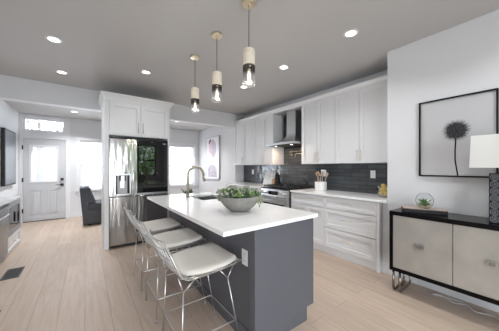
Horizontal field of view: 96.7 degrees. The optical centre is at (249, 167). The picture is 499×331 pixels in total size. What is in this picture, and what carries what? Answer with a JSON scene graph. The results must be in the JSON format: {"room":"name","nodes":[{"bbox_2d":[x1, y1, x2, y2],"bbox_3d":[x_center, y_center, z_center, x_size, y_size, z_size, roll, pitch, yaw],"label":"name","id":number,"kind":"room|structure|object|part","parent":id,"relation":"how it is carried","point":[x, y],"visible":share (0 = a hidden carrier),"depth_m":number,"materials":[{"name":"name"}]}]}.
{"room":"kitchen","nodes":[
{"label":"kitchen","id":0,"kind":"room"},
{"bbox_2d":[0,100,18,196],"bbox_3d":[-2.548,-0.060,1.155,0.200,2.760,10.490,0,0,-37],"label":"wall","id":1,"kind":"structure","parent":0,"point":[9,117],"depth_m":4.74,"materials":[{"name":"white paint"}]},
{"bbox_2d":[0,127,15,186],"bbox_3d":[-4.834,-0.195,4.458,0.060,1.100,0.820,0,0,-37],"label":"television","id":2,"kind":"object","parent":1,"relation":"attached to","point":[7,137],"visible":1,"depth_m":4.28,"materials":[{"name":"black"}]},
{"bbox_2d":[23,113,198,217],"bbox_3d":[-3.707,0.010,6.700,4.540,2.620,0.200,0,0,-37],"label":"wall","id":3,"kind":"structure","parent":0,"point":[78,127],"depth_m":6.04,"materials":[{"name":"white paint"}]},
{"bbox_2d":[22,138,65,221],"bbox_3d":[-5.104,0.299,5.535,0.803,2.023,0.109,0,0,-37],"label":"door","id":4,"kind":"structure","parent":3,"relation":"in","point":[44,198],"depth_m":5.54,"materials":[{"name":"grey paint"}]},
{"bbox_3d":[-5.113,-0.089,5.532,0.539,0.932,0.012,0,0,-37],"label":"glass frame","id":5,"kind":"part","parent":4,"relation":"part of","materials":[{"name":"white glass"}]},
{"bbox_2d":[32,147,55,180],"bbox_3d":[-5.129,-0.088,5.553,0.479,0.863,0.009,0,0,-37],"label":"window","id":6,"kind":"structure","parent":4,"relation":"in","point":[52,155],"depth_m":5.55,"materials":[{"name":"white glass"}]},
{"bbox_2d":[23,117,64,132],"bbox_3d":[-5.142,-1.052,5.587,0.770,0.315,0.060,0,0,-37],"label":"window","id":7,"kind":"structure","parent":3,"relation":"in","point":[24,118],"depth_m":5.54,"materials":[{"name":"white paint"}]},
{"bbox_2d":[19,113,69,222],"bbox_3d":[-5.085,0.011,5.540,0.944,2.619,0.022,0,0,-37],"label":"trim","id":8,"kind":"structure","parent":3,"relation":"attached to","point":[22,133],"depth_m":5.51,"materials":[{"name":"white paint"}]},
{"bbox_2d":[71,212,81,217],"bbox_3d":[-3.258,1.255,6.899,3.580,0.130,0.015,0,0,-37],"label":"baseboard","id":9,"kind":"structure","parent":3,"relation":"attached to","point":[75,214],"depth_m":5.90,"materials":[{"name":"white paint"}]},
{"bbox_2d":[75,137,100,194],"bbox_3d":[-4.206,-0.044,6.264,1.110,1.547,0.185,0,0,-37],"label":"window","id":10,"kind":"structure","parent":3,"relation":"in","point":[78,142],"depth_m":5.93,"materials":[{"name":"white paint"}]},
{"bbox_2d":[81,141,100,189],"bbox_3d":[-4.205,-0.054,6.263,0.892,1.347,0.050,0,0,-37],"label":"window blind","id":11,"kind":"object","parent":10,"relation":"attached to","point":[83,142],"visible":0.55,"depth_m":6.12,"materials":[{"name":"white paint"}]},
{"bbox_2d":[170,143,196,189],"bbox_3d":[-2.346,-0.049,7.643,1.100,1.557,0.185,0,0,-37],"label":"window","id":12,"kind":"structure","parent":3,"relation":"in","point":[175,144],"depth_m":7.86,"materials":[{"name":"white paint"}]},
{"bbox_2d":[170,145,193,185],"bbox_3d":[-2.345,-0.059,7.641,0.882,1.357,0.050,0,0,-37],"label":"window blind","id":13,"kind":"object","parent":12,"relation":"attached to","point":[183,148],"visible":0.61,"depth_m":7.63,"materials":[{"name":"white paint"}]},
{"bbox_2d":[0,0,498,130],"bbox_3d":[-0.475,-1.430,2.691,5.360,0.260,10.490,0,0,-37],"label":"ceiling","id":14,"kind":"structure","parent":0,"point":[106,45],"depth_m":2.60,"materials":[{"name":"grey paint"}]},
{"bbox_2d":[45,35,62,43],"bbox_3d":[-2.196,-1.435,2.493,0.150,0.007,0.150,0,0,-37],"label":"recessed light","id":15,"kind":"object","parent":14,"relation":"in","point":[53,39],"visible":1,"depth_m":2.49,"materials":[{"name":"white paint"}]},
{"bbox_2d":[55,70,67,74],"bbox_3d":[-2.833,-1.435,3.353,0.150,0.007,0.150,0,0,-37],"label":"recessed light","id":16,"kind":"object","parent":14,"relation":"in","point":[57,71],"visible":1,"depth_m":3.35,"materials":[{"name":"white"}]},
{"bbox_2d":[0,74,235,127],"bbox_3d":[-2.240,-1.260,4.719,4.539,0.359,0.150,0,0,-37],"label":"beam","id":17,"kind":"structure","parent":14,"relation":"attached to","point":[16,89],"depth_m":3.94,"materials":[{"name":"white paint"}]},
{"bbox_2d":[141,70,150,74],"bbox_3d":[-1.561,-1.435,3.349,0.150,0.007,0.150,0,0,-37],"label":"recessed light","id":18,"kind":"object","parent":14,"relation":"in","point":[147,72],"visible":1,"depth_m":3.35,"materials":[{"name":"white"}]},
{"bbox_2d":[190,54,199,111],"bbox_3d":[-0.707,-1.077,2.880,0.120,0.725,0.120,0,0,-37],"label":"pendant light","id":19,"kind":"object","parent":14,"relation":"hanging from","point":[194,91],"visible":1,"depth_m":2.84,"materials":[{"name":"white"}]},
{"bbox_2d":[211,31,221,101],"bbox_3d":[-0.352,-1.077,2.402,0.120,0.725,0.120,0,0,-37],"label":"pendant light","id":20,"kind":"object","parent":14,"relation":"hanging from","point":[216,75],"visible":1,"depth_m":2.36,"materials":[{"name":"white"}]},
{"bbox_2d":[242,0,255,85],"bbox_3d":[-0.005,-1.077,1.933,0.120,0.725,0.120,0,0,-37],"label":"pendant light","id":21,"kind":"object","parent":14,"relation":"hanging from","point":[248,52],"visible":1,"depth_m":1.90,"materials":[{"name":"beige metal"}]},
{"bbox_3d":[-0.005,-0.798,1.933,0.030,0.104,0.030,0,0,-37],"label":"bulb","id":22,"kind":"part","parent":21,"relation":"part of","materials":[{"name":"white"}]},
{"bbox_2d":[279,65,288,69],"bbox_3d":[0.491,-1.435,3.183,0.150,0.007,0.150,0,0,-37],"label":"recessed light","id":23,"kind":"object","parent":14,"relation":"in","point":[282,67],"visible":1,"depth_m":3.19,"materials":[{"name":"white plastic"}]},
{"bbox_2d":[343,29,358,37],"bbox_3d":[1.087,-1.435,2.380,0.150,0.007,0.150,0,0,-37],"label":"recessed light","id":24,"kind":"object","parent":14,"relation":"in","point":[350,33],"visible":1,"depth_m":2.38,"materials":[{"name":"white plastic"}]},
{"bbox_2d":[0,217,498,330],"bbox_3d":[-0.475,1.380,2.691,5.360,0.120,10.490,0,0,-37],"label":"floor","id":25,"kind":"structure","parent":0,"point":[68,281],"depth_m":2.29,"materials":[{"name":"brown wood"}]},
{"bbox_2d":[0,204,9,262],"bbox_3d":[-3.506,0.927,2.938,0.380,0.785,0.615,0,0,-37],"label":"beverage fridge","id":26,"kind":"object","parent":25,"relation":"on","point":[4,214],"visible":0.97,"depth_m":3.08,"materials":[{"name":"grey paint"}]},
{"bbox_3d":[-3.379,0.910,3.035,0.003,0.620,0.500,0,0,-37],"label":"glass panel","id":27,"kind":"part","parent":26,"relation":"part of","materials":[{"name":"grey"}]},
{"bbox_2d":[5,198,19,256],"bbox_3d":[-3.940,0.927,3.515,0.371,0.785,0.820,0,0,-37],"label":"base cabinet","id":28,"kind":"object","parent":25,"relation":"on","point":[14,206],"visible":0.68,"depth_m":3.58,"materials":[{"name":"white wood"}]},
{"bbox_2d":[0,196,19,205],"bbox_3d":[-3.775,0.520,3.258,0.331,0.025,1.470,0,0,-37],"label":"countertop","id":29,"kind":"structure","parent":28,"relation":"on","point":[3,200],"depth_m":3.52,"materials":[{"name":"white stone"}]},
{"bbox_3d":[-3.826,1.179,3.600,0.022,0.246,0.810,0,0,-37],"label":"drawer","id":30,"kind":"part","parent":28,"relation":"part of","materials":[{"name":"white wood"}]},
{"bbox_3d":[-3.825,0.797,3.600,0.024,0.509,0.810,0,0,-37],"label":"door","id":31,"kind":"part","parent":28,"relation":"part of","materials":[{"name":"grey paint"}]},
{"bbox_3d":[-3.824,0.795,3.601,0.003,0.350,0.650,0,0,-37],"label":"glass panel","id":32,"kind":"part","parent":28,"relation":"part of","materials":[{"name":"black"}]},
{"bbox_2d":[0,266,24,280],"bbox_3d":[-2.945,1.317,2.765,0.160,0.006,0.350,0,0,-37],"label":"floor vent","id":33,"kind":"object","parent":25,"relation":"in","point":[15,272],"visible":1,"depth_m":2.75,"materials":[{"name":"grey metal"}]},
{"bbox_2d":[80,185,100,225],"bbox_3d":[-3.608,0.880,5.466,0.909,0.880,0.720,0,0,-37],"label":"armchair","id":34,"kind":"object","parent":25,"relation":"on","point":[91,208],"visible":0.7,"depth_m":5.03,"materials":[{"name":"grey fabric"}]},
{"bbox_3d":[-3.901,0.870,5.249,0.178,0.820,0.720,0,0,-37],"label":"backrest","id":35,"kind":"part","parent":34,"relation":"part of","materials":[{"name":"grey fabric"}]},
{"bbox_2d":[88,199,100,209],"bbox_3d":[-3.544,0.889,5.514,0.750,0.139,0.700,0,0,-37],"label":"seat cushion","id":36,"kind":"object","parent":34,"relation":"on","point":[96,205],"depth_m":5.09,"materials":[{"name":"grey fabric"}]},
{"bbox_2d":[98,90,173,250],"bbox_3d":[-2.108,0.060,4.119,1.133,2.520,0.830,0,0,-37],"label":"surround","id":37,"kind":"object","parent":25,"relation":"on","point":[122,115],"visible":0.91,"depth_m":3.75,"materials":[{"name":"white wood"}]},
{"bbox_3d":[-2.064,-0.798,3.693,0.456,0.517,0.022,0,0,-37],"label":"door","id":38,"kind":"part","parent":37,"relation":"part of","materials":[{"name":"white wood"}]},
{"bbox_3d":[-2.108,-1.140,4.119,1.133,0.120,0.830,0,0,-37],"label":"crown","id":39,"kind":"part","parent":37,"relation":"part of","materials":[{"name":"white wood"}]},
{"bbox_3d":[-1.693,-0.798,3.968,0.456,0.517,0.022,0,0,-37],"label":"door","id":40,"kind":"part","parent":37,"relation":"part of","materials":[{"name":"white wood"}]},
{"bbox_2d":[109,137,167,247],"bbox_3d":[-2.094,0.406,4.120,0.911,1.803,0.765,0,0,-37],"label":"refrigerator","id":41,"kind":"object","parent":25,"relation":"on","point":[138,168],"visible":0.95,"depth_m":3.75,"materials":[{"name":"silver metal"}]},
{"bbox_3d":[-2.096,0.278,3.669,0.240,0.360,0.042,0,0,-37],"label":"dispenser frame","id":42,"kind":"part","parent":41,"relation":"part of","materials":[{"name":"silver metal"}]},
{"bbox_3d":[-2.098,0.875,3.691,0.394,0.791,0.065,0,0,-37],"label":"door","id":43,"kind":"part","parent":41,"relation":"part of","materials":[{"name":"silver metal"}]},
{"bbox_3d":[-2.098,0.001,3.691,0.394,0.941,0.065,0,0,-37],"label":"door","id":44,"kind":"part","parent":41,"relation":"part of","materials":[{"name":"silver metal"}]},
{"bbox_3d":[-1.895,-0.483,3.851,0.905,0.023,0.056,0,0,-37],"label":"trim","id":45,"kind":"part","parent":41,"relation":"part of","materials":[{"name":"black"}]},
{"bbox_3d":[-1.728,0.001,3.965,0.508,0.941,0.065,0,0,-37],"label":"door","id":46,"kind":"part","parent":41,"relation":"part of","materials":[{"name":"black glass"}]},
{"bbox_3d":[-1.728,0.875,3.965,0.508,0.791,0.065,0,0,-37],"label":"door","id":47,"kind":"part","parent":41,"relation":"part of","materials":[{"name":"silver metal"}]},
{"bbox_3d":[-1.708,-0.015,3.937,0.502,0.901,0.004,0,0,-37],"label":"glass panel","id":48,"kind":"part","parent":41,"relation":"part of","materials":[{"name":"black glass"}]},
{"bbox_2d":[124,206,183,290],"bbox_3d":[-1.148,0.887,2.653,0.609,0.867,0.538,0,0,-37],"label":"bar stool","id":49,"kind":"object","parent":25,"relation":"on","point":[156,226],"visible":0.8,"depth_m":2.58,"materials":[{"name":"white leather"}]},
{"bbox_3d":[-1.342,1.006,2.724,0.139,0.605,0.041,0,0,-21],"label":"leg","id":50,"kind":"part","parent":49,"relation":"part of","materials":[{"name":"silver metal"}]},
{"bbox_3d":[-1.136,1.006,2.446,0.041,0.605,0.139,0,0,38],"label":"leg","id":51,"kind":"part","parent":49,"relation":"part of","materials":[{"name":"silver metal"}]},
{"bbox_2d":[134,215,206,323],"bbox_3d":[-0.776,0.887,2.151,0.609,0.867,0.538,0,0,-37],"label":"bar stool","id":52,"kind":"object","parent":25,"relation":"on","point":[183,236],"visible":0.86,"depth_m":2.10,"materials":[{"name":"white leather"}]},
{"bbox_3d":[-0.970,1.006,2.222,0.139,0.605,0.041,0,0,-21],"label":"leg","id":53,"kind":"part","parent":52,"relation":"part of","materials":[{"name":"silver metal"}]},
{"bbox_3d":[-0.764,1.006,1.944,0.041,0.605,0.139,0,0,38],"label":"leg","id":54,"kind":"part","parent":52,"relation":"part of","materials":[{"name":"silver metal"}]},
{"bbox_2d":[182,187,196,193],"bbox_3d":[-1.938,0.962,7.006,0.460,0.716,0.477,0,0,20],"label":"potted plant","id":55,"kind":"object","parent":25,"relation":"on","point":[190,190],"visible":0.24,"depth_m":6.89,"materials":[{"name":"green plant"}]},
{"bbox_2d":[149,229,242,330],"bbox_3d":[-0.416,0.887,1.665,0.609,0.867,0.538,0,0,-37],"label":"bar stool","id":56,"kind":"object","parent":25,"relation":"on","point":[202,260],"visible":1,"depth_m":1.62,"materials":[{"name":"white leather"}]},
{"bbox_3d":[-0.610,1.006,1.736,0.139,0.605,0.041,0,0,-21],"label":"leg","id":57,"kind":"part","parent":56,"relation":"part of","materials":[{"name":"silver metal"}]},
{"bbox_3d":[-0.404,1.006,1.458,0.041,0.605,0.139,0,0,38],"label":"leg","id":58,"kind":"part","parent":56,"relation":"part of","materials":[{"name":"silver metal"}]},
{"bbox_3d":[-0.361,1.017,1.926,0.037,0.583,0.177,0,0,44],"label":"leg","id":59,"kind":"part","parent":56,"relation":"part of","materials":[{"name":"silver metal"}]},
{"bbox_3d":[-0.150,1.017,1.641,0.177,0.583,0.037,0,0,-27],"label":"leg","id":60,"kind":"part","parent":56,"relation":"part of","materials":[{"name":"silver metal"}]},
{"bbox_2d":[168,209,312,330],"bbox_3d":[-0.294,0.878,2.612,0.689,0.887,2.053,0,0,-37],"label":"kitchen island","id":61,"kind":"object","parent":25,"relation":"on","point":[274,292],"visible":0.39,"depth_m":1.77,"materials":[{"name":"grey wood"}]},
{"bbox_3d":[-0.566,0.879,2.410,0.012,0.885,2.053,0,0,-37],"label":"panel frame","id":62,"kind":"part","parent":61,"relation":"part of","materials":[{"name":"grey wood"}]},
{"bbox_2d":[147,192,317,236],"bbox_3d":[-0.415,0.420,2.525,0.950,0.030,2.128,0,0,-37],"label":"island countertop","id":63,"kind":"structure","parent":61,"relation":"on","point":[212,215],"depth_m":1.91,"materials":[{"name":"white stone"}]},
{"bbox_2d":[186,166,205,197],"bbox_3d":[-0.733,0.191,3.064,0.310,0.428,0.124,0,0,-37],"label":"kitchen faucet","id":64,"kind":"object","parent":63,"relation":"on","point":[192,167],"visible":1,"depth_m":3.02,"materials":[{"name":"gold metal"}]},
{"bbox_2d":[196,196,219,199],"bbox_3d":[-0.574,0.543,3.059,0.404,0.213,0.524,0,0,-37],"label":"undermount sink","id":65,"kind":"object","parent":63,"relation":"in","point":[208,197],"visible":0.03,"depth_m":3.31,"materials":[{"name":"grey metal"}]},
{"bbox_2d":[216,185,261,211],"bbox_3d":[-0.091,0.282,2.092,0.423,0.246,0.411,0,0,-32],"label":"succulent planter","id":66,"kind":"object","parent":63,"relation":"on","point":[236,199],"visible":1,"depth_m":1.98,"materials":[{"name":"grey ceramic"}]},
{"bbox_2d":[219,194,258,211],"bbox_3d":[-0.096,0.334,2.095,0.386,0.142,0.386,0,0,-37],"label":"bowl","id":67,"kind":"object","parent":63,"relation":"on","point":[241,203],"depth_m":1.95,"materials":[{"name":"grey ceramic"}]},
{"bbox_2d":[242,248,247,266],"bbox_3d":[-0.037,0.688,1.699,0.007,0.118,0.075,0,0,-37],"label":"electrical outlet","id":68,"kind":"object","parent":61,"relation":"attached to","point":[244,252],"visible":1,"depth_m":1.69,"materials":[{"name":"white plastic"}]},
{"bbox_2d":[260,184,309,207],"bbox_3d":[0.694,0.807,4.416,0.727,0.906,0.757,0,0,-37],"label":"gas range","id":69,"kind":"object","parent":25,"relation":"on","point":[274,194],"visible":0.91,"depth_m":4.19,"materials":[{"name":"silver metal"}]},
{"bbox_3d":[0.427,0.620,4.219,0.063,0.023,0.657,0,0,-37],"label":"handle","id":70,"kind":"part","parent":69,"relation":"part of","materials":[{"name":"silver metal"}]},
{"bbox_3d":[0.469,0.828,4.250,0.045,0.525,0.751,0,0,-37],"label":"oven door","id":71,"kind":"part","parent":69,"relation":"part of","materials":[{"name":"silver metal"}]},
{"bbox_3d":[0.467,0.485,4.249,0.049,0.139,0.757,0,0,-37],"label":"control panel","id":72,"kind":"part","parent":69,"relation":"part of","materials":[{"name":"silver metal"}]},
{"bbox_2d":[261,186,309,190],"bbox_3d":[0.725,0.405,4.440,0.648,0.019,0.757,0,0,-37],"label":"cooktop","id":73,"kind":"object","parent":69,"relation":"in","point":[270,188],"depth_m":4.22,"materials":[{"name":"black metal"}]},
{"bbox_2d":[291,192,324,251],"bbox_3d":[1.175,0.878,3.865,0.646,0.883,0.678,0,0,-37],"label":"base cabinet","id":74,"kind":"object","parent":25,"relation":"on","point":[299,201],"visible":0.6,"depth_m":3.56,"materials":[{"name":"white wood"}]},
{"bbox_3d":[0.850,0.914,3.835,0.022,0.581,0.333,0,0,-37],"label":"door","id":75,"kind":"part","parent":74,"relation":"part of","materials":[{"name":"white wood"}]},
{"bbox_3d":[0.950,0.532,3.699,0.022,0.168,0.672,0,0,-37],"label":"drawer","id":76,"kind":"part","parent":74,"relation":"part of","materials":[{"name":"white wood"}]},
{"bbox_3d":[1.051,0.914,3.563,0.022,0.581,0.333,0,0,-37],"label":"door","id":77,"kind":"part","parent":74,"relation":"part of","materials":[{"name":"white wood"}]},
{"bbox_2d":[324,196,381,272],"bbox_3d":[1.617,0.878,3.268,0.646,0.883,0.803,0,0,-37],"label":"base cabinet","id":78,"kind":"object","parent":25,"relation":"on","point":[353,228],"visible":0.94,"depth_m":3.04,"materials":[{"name":"white wood"}]},
{"bbox_2d":[290,188,386,202],"bbox_3d":[1.435,0.420,3.525,0.633,0.030,1.545,0,0,-37],"label":"countertop","id":79,"kind":"structure","parent":78,"relation":"on","point":[331,193],"depth_m":3.33,"materials":[{"name":"white stone"}]},
{"bbox_2d":[315,181,326,190],"bbox_3d":[1.267,0.329,3.951,0.200,0.150,0.200,0,0,-37],"label":"utensil crock","id":80,"kind":"object","parent":79,"relation":"on","point":[319,186],"visible":1,"depth_m":3.87,"materials":[{"name":"white ceramic"}]},
{"bbox_3d":[1.381,1.059,3.118,0.022,0.291,0.759,0,0,-37],"label":"drawer","id":81,"kind":"part","parent":78,"relation":"part of","materials":[{"name":"white wood"}]},
{"bbox_3d":[1.381,0.765,3.118,0.022,0.283,0.759,0,0,-37],"label":"drawer","id":82,"kind":"part","parent":78,"relation":"part of","materials":[{"name":"white wood"}]},
{"bbox_3d":[1.381,0.532,3.118,0.022,0.168,0.759,0,0,-37],"label":"drawer","id":83,"kind":"part","parent":78,"relation":"part of","materials":[{"name":"white wood"}]},
{"bbox_2d":[389,208,498,305],"bbox_3d":[1.951,0.891,2.082,0.390,0.856,1.026,0,0,-37],"label":"sideboard","id":84,"kind":"object","parent":25,"relation":"on","point":[459,253],"visible":0.98,"depth_m":2.02,"materials":[{"name":"black paint"}]},
{"bbox_3d":[1.660,0.775,2.166,0.022,0.052,0.060,0,0,-37],"label":"handle","id":85,"kind":"part","parent":84,"relation":"part of","materials":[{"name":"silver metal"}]},
{"bbox_3d":[1.678,0.781,2.179,0.024,0.550,0.474,0,0,-37],"label":"door","id":86,"kind":"part","parent":84,"relation":"part of","materials":[{"name":"beige wood"}]},
{"bbox_2d":[401,205,447,214],"bbox_3d":[1.808,0.442,2.312,0.360,0.041,0.181,0,0,29],"label":"book","id":87,"kind":"object","parent":84,"relation":"on","point":[416,209],"visible":0.98,"depth_m":2.25,"materials":[{"name":"black"}]},
{"bbox_2d":[415,193,433,208],"bbox_3d":[1.804,0.341,2.289,0.152,0.158,0.152,0,0,-37],"label":"glass terrarium","id":88,"kind":"object","parent":87,"relation":"on","point":[424,203],"visible":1,"depth_m":2.27,"materials":[{"name":"clear glass"}]},
{"bbox_3d":[1.808,0.424,2.312,0.355,0.006,0.178,0,0,29],"label":"lid","id":89,"kind":"part","parent":87,"relation":"part of","materials":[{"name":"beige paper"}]},
{"bbox_3d":[1.964,0.781,1.793,0.024,0.550,0.476,0,0,-37],"label":"door","id":90,"kind":"part","parent":84,"relation":"part of","materials":[{"name":"beige wood"}]},
{"bbox_2d":[469,134,498,223],"bbox_3d":[2.126,0.095,1.834,0.260,0.734,0.410,0,0,-37],"label":"table lamp","id":91,"kind":"object","parent":84,"relation":"on","point":[484,149],"visible":1,"depth_m":1.84,"materials":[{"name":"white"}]},
{"bbox_3d":[2.126,-0.135,1.834,0.260,0.274,0.410,0,0,-37],"label":"lamp shade","id":92,"kind":"part","parent":91,"relation":"part of","materials":[{"name":"fabric"}]},
{"bbox_3d":[1.946,0.775,1.780,0.022,0.052,0.060,0,0,-37],"label":"handle","id":93,"kind":"part","parent":84,"relation":"part of","materials":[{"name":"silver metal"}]},
{"bbox_2d":[433,294,498,320],"bbox_3d":[2.066,1.314,2.085,0.097,0.007,0.552,0,0,-27],"label":"power cord","id":94,"kind":"object","parent":25,"relation":"on","point":[433,294],"visible":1,"depth_m":2.14,"materials":[{"name":"white plastic"}]},
{"bbox_3d":[0.279,0.879,5.073,0.645,0.883,0.760,0,0,-37],"label":"base cabinet","id":95,"kind":"object","parent":25,"relation":"on","visible":0},
{"bbox_2d":[224,182,265,187],"bbox_3d":[0.052,0.420,5.391,0.633,0.030,1.550,0,0,-37],"label":"countertop","id":96,"kind":"structure","parent":95,"relation":"on","point":[254,185],"depth_m":5.29,"materials":[{"name":"white stone"}]},
{"bbox_2d":[263,171,275,184],"bbox_3d":[0.467,0.244,5.225,0.108,0.317,0.360,0,0,-37],"label":"serving board","id":97,"kind":"object","parent":96,"relation":"on","point":[269,175],"visible":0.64,"depth_m":5.22,"materials":[{"name":"grey stone"}]},
{"bbox_2d":[275,173,280,183],"bbox_3d":[0.629,0.259,4.946,0.136,0.291,0.136,0,0,-37],"label":"pepper mill","id":98,"kind":"object","parent":96,"relation":"on","point":[277,181],"visible":0.87,"depth_m":4.91,"materials":[{"name":"black"}]},
{"bbox_2d":[199,10,498,262],"bbox_3d":[1.328,-0.060,4.027,0.870,2.760,10.490,0,0,-37],"label":"wall","id":99,"kind":"structure","parent":0,"point":[461,59],"depth_m":2.49,"materials":[{"name":"white paint"}]},
{"bbox_2d":[206,135,219,179],"bbox_3d":[-1.169,-0.302,7.044,0.050,1.339,0.910,0,0,-37],"label":"abstract painting","id":100,"kind":"object","parent":99,"relation":"attached to","point":[212,143],"visible":1,"depth_m":6.96,"materials":[{"name":"white paper"}]},
{"bbox_2d":[234,74,386,124],"bbox_3d":[0.860,-1.195,4.540,0.331,0.094,3.868,0,0,-37],"label":"trim","id":101,"kind":"structure","parent":99,"relation":"attached to","point":[283,110],"depth_m":3.88,"materials":[{"name":"white wood"}]},
{"bbox_2d":[244,115,386,194],"bbox_3d":[0.995,-0.373,4.645,0.009,1.554,3.876,0,0,-37],"label":"wall","id":102,"kind":"structure","parent":99,"relation":"attached to","point":[341,177],"depth_m":4.11,"materials":[{"name":"tile"}]},
{"bbox_2d":[234,120,253,164],"bbox_3d":[-0.044,-0.606,5.742,0.352,1.082,0.860,0,0,-37],"label":"upper cabinet","id":103,"kind":"object","parent":102,"relation":"attached to","point":[243,132],"visible":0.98,"depth_m":5.61,"materials":[{"name":"white wood"}]},
{"bbox_3d":[-0.279,-0.606,5.836,0.022,1.079,0.424,0,0,-37],"label":"door","id":104,"kind":"part","parent":103,"relation":"part of","materials":[{"name":"white wood"}]},
{"bbox_3d":[-0.023,-0.606,5.491,0.022,1.079,0.424,0,0,-37],"label":"door","id":105,"kind":"part","parent":103,"relation":"part of","materials":[{"name":"white wood"}]},
{"bbox_2d":[254,114,283,164],"bbox_3d":[0.417,-0.606,5.120,0.352,1.082,0.686,0,0,-37],"label":"upper cabinet","id":106,"kind":"object","parent":102,"relation":"attached to","point":[269,129],"visible":0.99,"depth_m":4.93,"materials":[{"name":"white wood"}]},
{"bbox_3d":[0.209,-0.606,5.178,0.022,1.079,0.337,0,0,-37],"label":"door","id":107,"kind":"part","parent":106,"relation":"part of","materials":[{"name":"white wood"}]},
{"bbox_3d":[0.413,-0.606,4.903,0.022,1.079,0.337,0,0,-37],"label":"door","id":108,"kind":"part","parent":106,"relation":"part of","materials":[{"name":"white wood"}]},
{"bbox_2d":[266,110,301,147],"bbox_3d":[0.780,-0.790,4.480,0.528,0.712,0.740,0,0,-37],"label":"range hood","id":109,"kind":"object","parent":102,"relation":"attached to","point":[293,138],"visible":0.92,"depth_m":4.48,"materials":[{"name":"silver metal"}]},
{"bbox_2d":[302,97,336,163],"bbox_3d":[1.288,-0.606,3.944,0.352,1.082,0.691,0,0,-37],"label":"upper cabinet","id":110,"kind":"object","parent":102,"relation":"attached to","point":[318,118],"visible":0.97,"depth_m":3.82,"materials":[{"name":"white wood"}]},
{"bbox_3d":[1.079,-0.606,4.005,0.022,1.079,0.340,0,0,-37],"label":"door","id":111,"kind":"part","parent":110,"relation":"part of","materials":[{"name":"white wood"}]},
{"bbox_3d":[1.284,-0.606,3.727,0.022,1.079,0.340,0,0,-37],"label":"door","id":112,"kind":"part","parent":110,"relation":"part of","materials":[{"name":"white wood"}]},
{"bbox_2d":[335,82,386,163],"bbox_3d":[1.727,-0.606,3.352,0.352,1.082,0.780,0,0,-37],"label":"upper cabinet","id":113,"kind":"object","parent":102,"relation":"attached to","point":[360,115],"visible":0.95,"depth_m":3.23,"materials":[{"name":"white wood"}]},
{"bbox_3d":[1.504,-0.606,3.430,0.022,1.079,0.384,0,0,-37],"label":"door","id":114,"kind":"part","parent":113,"relation":"part of","materials":[{"name":"white wood"}]},
{"bbox_3d":[1.737,-0.606,3.116,0.022,1.079,0.384,0,0,-37],"label":"door","id":115,"kind":"part","parent":113,"relation":"part of","materials":[{"name":"white wood"}]},
{"bbox_2d":[370,170,374,177],"bbox_3d":[1.897,0.105,3.413,0.007,0.118,0.075,0,0,-37],"label":"electrical outlet","id":116,"kind":"object","parent":102,"relation":"attached to","point":[372,172],"visible":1,"depth_m":3.42,"materials":[{"name":"white plastic"}]},
{"bbox_2d":[382,202,386,273],"bbox_3d":[1.708,0.878,2.797,0.045,0.883,0.057,0,0,-37],"label":"trim","id":117,"kind":"structure","parent":99,"relation":"attached to","point":[384,205],"depth_m":2.80,"materials":[{"name":"white paint"}]},
{"bbox_2d":[387,263,498,312],"bbox_3d":[1.059,1.255,3.819,0.138,0.130,10.078,0,0,-35],"label":"baseboard","id":118,"kind":"structure","parent":99,"relation":"attached to","point":[487,305],"depth_m":2.28,"materials":[{"name":"white paint"}]},
{"bbox_2d":[419,88,498,177],"bbox_3d":[2.083,-0.312,2.253,0.030,0.818,0.596,0,0,-37],"label":"framed print","id":119,"kind":"object","parent":99,"relation":"attached to","point":[447,126],"visible":0.98,"depth_m":2.25,"materials":[{"name":"black"}]},
{"label":"outside","id":120,"kind":"structure","parent":0,"visible":0},
{"bbox_2d":[32,176,190,187],"bbox_3d":[-14.211,1.720,19.179,60.000,0.200,32.260,0,0,-37],"label":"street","id":121,"kind":"structure","parent":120,"point":[171,179],"depth_m":25.69,"materials":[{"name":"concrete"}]},
{"bbox_2d":[26,119,62,175],"bbox_3d":[-10.705,-1.207,11.337,3.050,5.662,3.064,0,0,-37],"label":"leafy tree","id":122,"kind":"object","parent":121,"relation":"on","point":[39,126],"visible":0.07,"depth_m":11.30,"materials":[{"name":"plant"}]},
{"bbox_3d":[-10.705,-2.361,11.337,3.050,3.353,3.064,0,0,-37],"label":"crown","id":123,"kind":"part","parent":122,"relation":"part of","materials":[{"name":"plant"}]}
]}

